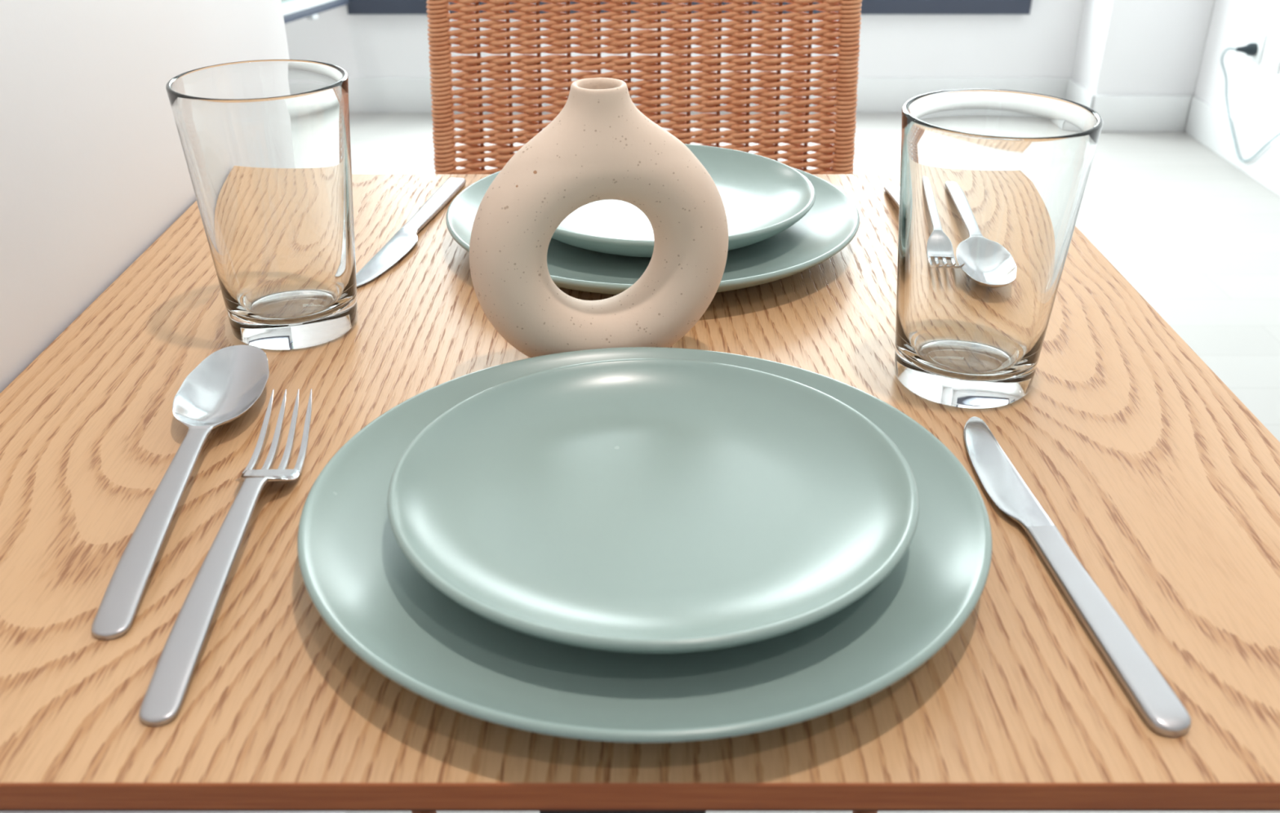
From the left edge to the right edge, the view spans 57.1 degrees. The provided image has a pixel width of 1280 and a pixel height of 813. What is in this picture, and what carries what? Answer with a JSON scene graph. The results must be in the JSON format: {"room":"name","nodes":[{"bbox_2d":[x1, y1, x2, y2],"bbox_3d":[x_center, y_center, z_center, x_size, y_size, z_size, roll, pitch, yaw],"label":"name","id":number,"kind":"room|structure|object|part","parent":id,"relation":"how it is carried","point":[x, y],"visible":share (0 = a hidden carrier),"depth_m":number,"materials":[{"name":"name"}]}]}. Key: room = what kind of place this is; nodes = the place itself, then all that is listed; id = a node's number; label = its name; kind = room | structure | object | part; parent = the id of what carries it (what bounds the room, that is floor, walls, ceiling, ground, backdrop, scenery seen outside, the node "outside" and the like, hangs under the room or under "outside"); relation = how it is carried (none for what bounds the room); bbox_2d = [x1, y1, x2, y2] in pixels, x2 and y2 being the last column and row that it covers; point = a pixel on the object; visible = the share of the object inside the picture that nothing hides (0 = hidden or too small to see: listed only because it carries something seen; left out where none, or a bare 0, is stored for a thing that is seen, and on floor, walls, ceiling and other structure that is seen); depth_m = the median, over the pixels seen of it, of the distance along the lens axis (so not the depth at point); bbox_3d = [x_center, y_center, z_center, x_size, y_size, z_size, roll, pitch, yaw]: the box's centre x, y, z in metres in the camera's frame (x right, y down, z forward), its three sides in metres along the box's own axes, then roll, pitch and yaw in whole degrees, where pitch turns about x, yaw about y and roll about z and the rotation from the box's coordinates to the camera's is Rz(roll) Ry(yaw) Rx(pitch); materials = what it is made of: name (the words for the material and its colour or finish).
{"room":"dining room","nodes":[
{"label":"dining room","id":0,"kind":"room"},
{"bbox_2d":[0,0,346,812],"bbox_3d":[-0.380,-0.101,-0.324,0.101,2.550,2.728,0,29,0],"label":"wall","id":1,"kind":"structure","parent":0,"point":[94,171],"depth_m":0.70,"materials":[{"name":"white paint"}]},
{"bbox_2d":[281,0,1084,77],"bbox_3d":[-0.500,-2.146,3.420,4.800,2.550,0.120,0,29,0],"label":"wall","id":2,"kind":"structure","parent":0,"point":[1041,43],"depth_m":3.87,"materials":[{"name":"white paint"}]},
{"bbox_2d":[281,0,1031,23],"bbox_3d":[0.042,-2.038,3.094,2.435,2.027,0.696,0,29,0],"label":"window","id":3,"kind":"structure","parent":2,"relation":"in","point":[293,10],"depth_m":3.78,"materials":[{"name":"grey"}]},
{"bbox_3d":[-1.053,-1.923,3.100,0.044,1.750,0.620,10,30,17],"label":"casement frame","id":4,"kind":"part","parent":3,"relation":"part of","materials":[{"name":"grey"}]},
{"bbox_2d":[347,77,1071,111],"bbox_3d":[-0.607,-1.046,3.946,4.087,0.115,0.012,0,29,0],"label":"baseboard","id":5,"kind":"structure","parent":2,"relation":"attached to","point":[365,94],"depth_m":3.93,"materials":[{"name":"white paint"}]},
{"bbox_2d":[345,111,1279,812],"bbox_3d":[-0.450,0.332,1.606,4.900,0.060,5.900,0,29,0],"label":"floor","id":6,"kind":"structure","parent":0,"point":[1197,237],"depth_m":3.04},
{"bbox_2d":[0,173,1279,812],"bbox_3d":[-0.012,0.297,0.824,0.629,0.750,0.627,0,29,0],"label":"dining table","id":7,"kind":"object","parent":6,"relation":"on","point":[1162,483],"visible":0.43,"depth_m":0.46,"materials":[{"name":"brown wood"}]},
{"bbox_2d":[91,344,269,639],"bbox_3d":[-0.201,0.026,0.522,0.041,0.015,0.219,-2,29,-3],"label":"spoon","id":8,"kind":"object","parent":7,"relation":"on","point":[221,388],"visible":1,"depth_m":0.52,"materials":[{"name":"grey metal"}]},
{"bbox_3d":[-0.199,0.048,0.485,0.014,0.013,0.134,-2,29,-3],"label":"handle","id":9,"kind":"part","parent":8,"relation":"part of","materials":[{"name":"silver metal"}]},
{"bbox_2d":[172,344,269,431],"bbox_3d":[-0.205,-0.006,0.580,0.041,0.014,0.085,-2,29,-3],"label":"bowl","id":10,"kind":"object","parent":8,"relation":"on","point":[221,388],"depth_m":0.59,"materials":[{"name":"silver metal"}]},
{"bbox_2d":[138,388,311,726],"bbox_3d":[-0.163,0.049,0.475,0.026,0.020,0.204,-1,29,-1],"label":"fork","id":11,"kind":"object","parent":7,"relation":"on","point":[165,695],"visible":1,"depth_m":0.44,"materials":[{"name":"grey metal"}]},
{"bbox_3d":[-0.163,0.068,0.446,0.013,0.014,0.134,-1,29,-1],"label":"handle","id":12,"kind":"part","parent":11,"relation":"part of","materials":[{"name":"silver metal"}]},
{"bbox_2d":[165,58,357,350],"bbox_3d":[-0.196,-0.107,0.637,0.090,0.140,0.090,-15,32,-26],"label":"glass tumbler","id":13,"kind":"object","parent":7,"relation":"on","point":[266,144],"visible":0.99,"depth_m":0.61,"materials":[{"name":"clear glass"}]},
{"bbox_2d":[355,177,466,287],"bbox_3d":[-0.154,-0.123,0.806,0.022,0.005,0.214,4,29,8],"label":"table knife","id":14,"kind":"object","parent":7,"relation":"on","point":[406,237],"visible":0.92,"depth_m":0.79,"materials":[{"name":"silver metal"}]},
{"bbox_3d":[-0.163,-0.096,0.755,0.022,0.004,0.098,4,29,8],"label":"blade","id":15,"kind":"part","parent":14,"relation":"part of","materials":[{"name":"silver metal"}]},
{"bbox_3d":[-0.147,-0.146,0.848,0.015,0.005,0.116,4,29,8],"label":"handle","id":16,"kind":"part","parent":14,"relation":"part of","materials":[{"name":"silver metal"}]},
{"bbox_2d":[469,77,728,357],"bbox_3d":[-0.019,-0.086,0.588,0.134,0.150,0.039,-8,30,-15],"label":"ring vase","id":17,"kind":"object","parent":7,"relation":"on","point":[599,146],"visible":0.93,"depth_m":0.57,"materials":[{"name":"beige ceramic"}]},
{"bbox_3d":[-0.012,-0.021,0.650,0.625,0.002,0.624,0,29,0],"label":"underside panel","id":18,"kind":"part","parent":7,"relation":"part of","materials":[{"name":"brown laminate"}]},
{"bbox_2d":[297,346,991,742],"bbox_3d":[0.002,0.045,0.479,0.271,0.024,0.271,-12,31,-21],"label":"dinner plate","id":19,"kind":"object","parent":7,"relation":"on","point":[355,573],"visible":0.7,"depth_m":0.41,"materials":[{"name":"green ceramic"}]},
{"bbox_2d":[386,358,919,653],"bbox_3d":[0.005,0.037,0.472,0.207,0.025,0.207,-5,29,-9],"label":"salad plate","id":20,"kind":"object","parent":19,"relation":"on","point":[631,505],"visible":1,"depth_m":0.47,"materials":[{"name":"green ceramic"}]},
{"bbox_2d":[445,167,859,294],"bbox_3d":[0.008,-0.122,0.785,0.271,0.024,0.271,-21,35,-33],"label":"dinner plate","id":21,"kind":"object","parent":7,"relation":"on","point":[831,224],"visible":0.26,"depth_m":0.74,"materials":[{"name":"green ceramic"}]},
{"bbox_2d":[551,143,815,257],"bbox_3d":[0.013,-0.136,0.788,0.207,0.025,0.207,7,29,13],"label":"salad plate","id":22,"kind":"object","parent":21,"relation":"on","point":[762,197],"visible":0.39,"depth_m":0.78,"materials":[{"name":"green ceramic"}]},
{"bbox_2d":[884,185,899,208],"bbox_3d":[0.186,-0.124,0.793,0.026,0.020,0.204,1,29,2],"label":"fork","id":23,"kind":"object","parent":7,"relation":"on","point":[893,191],"visible":0.1,"depth_m":0.86,"materials":[{"name":"silver metal"}]},
{"bbox_2d":[893,88,1102,408],"bbox_3d":[0.167,-0.076,0.579,0.092,0.140,0.092,17,33,28],"label":"glass tumbler","id":24,"kind":"object","parent":7,"relation":"on","point":[993,184],"visible":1,"depth_m":0.55,"materials":[{"name":"clear glass"}]},
{"bbox_2d":[964,416,1191,737],"bbox_3d":[0.165,0.056,0.479,0.022,0.005,0.214,-3,29,-5],"label":"table knife","id":25,"kind":"object","parent":7,"relation":"on","point":[1151,694],"visible":1,"depth_m":0.45,"materials":[{"name":"grey metal"}]},
{"bbox_3d":[0.160,0.028,0.529,0.022,0.004,0.098,-2,29,-5],"label":"blade","id":26,"kind":"part","parent":25,"relation":"part of","materials":[{"name":"silver metal"}]},
{"bbox_3d":[0.171,0.079,0.436,0.015,0.005,0.116,-2,29,-5],"label":"handle","id":27,"kind":"part","parent":25,"relation":"part of","materials":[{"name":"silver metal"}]},
{"bbox_2d":[411,0,877,812],"bbox_3d":[0.004,0.053,1.135,0.432,0.884,0.484,0,29,0],"label":"woven chair","id":28,"kind":"object","parent":6,"relation":"on","point":[837,157],"visible":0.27,"depth_m":1.15,"materials":[{"name":"brown wicker"}]},
{"bbox_3d":[-0.194,0.352,1.047,0.027,0.440,0.022,0,29,0],"label":"leg","id":29,"kind":"part","parent":28,"relation":"part of","materials":[{"name":"brown wood"}]},
{"bbox_3d":[-0.193,-0.023,1.286,0.022,0.872,0.146,0,29,0],"label":"post","id":30,"kind":"part","parent":28,"relation":"part of","materials":[{"name":"brown wicker"}]},
{"bbox_3d":[0.201,-0.023,1.286,0.022,0.872,0.146,0,29,0],"label":"post","id":31,"kind":"part","parent":28,"relation":"part of","materials":[{"name":"brown wicker"}]},
{"bbox_3d":[0.202,0.352,1.047,0.027,0.440,0.022,0,29,0],"label":"leg","id":32,"kind":"part","parent":28,"relation":"part of","materials":[{"name":"brown wood"}]},
{"bbox_2d":[1071,0,1214,130],"bbox_3d":[1.593,-2.060,3.262,0.313,2.550,0.240,0,29,0],"label":"wall pillar","id":33,"kind":"structure","parent":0,"point":[1124,47],"depth_m":3.66,"materials":[{"name":"white paint"}]},
{"bbox_2d":[1065,78,1191,131],"bbox_3d":[1.581,-0.985,3.835,0.313,0.115,0.240,0,29,0],"label":"baseboard","id":34,"kind":"structure","parent":33,"relation":"attached to","point":[1117,113],"depth_m":3.73,"materials":[{"name":"white paint"}]},
{"bbox_2d":[1193,0,1279,146],"bbox_3d":[1.800,-0.813,0.980,0.100,2.550,5.900,0,29,0],"label":"wall","id":35,"kind":"structure","parent":0,"point":[1253,89],"depth_m":3.42,"materials":[{"name":"white paint"}]},
{"bbox_2d":[1184,96,1279,195],"bbox_3d":[1.744,0.347,1.396,0.012,0.115,5.318,0,29,0],"label":"baseboard","id":36,"kind":"structure","parent":35,"relation":"attached to","point":[1205,123],"depth_m":3.43,"materials":[{"name":"white paint"}]},
{"bbox_2d":[1220,42,1279,161],"bbox_3d":[1.704,-0.796,3.220,0.071,0.312,0.571,0,29,0],"label":"power cord","id":37,"kind":"object","parent":35,"relation":"attached to","point":[1251,49],"visible":1,"depth_m":3.33,"materials":[{"name":"grey plastic"}]},
{"bbox_2d":[1244,27,1279,73],"bbox_3d":[1.743,-0.995,3.285,0.014,0.085,0.195,0,29,0],"label":"wall socket","id":38,"kind":"object","parent":35,"relation":"attached to","point":[1271,61],"visible":1,"depth_m":3.27,"materials":[{"name":"white plastic"}]}
]}

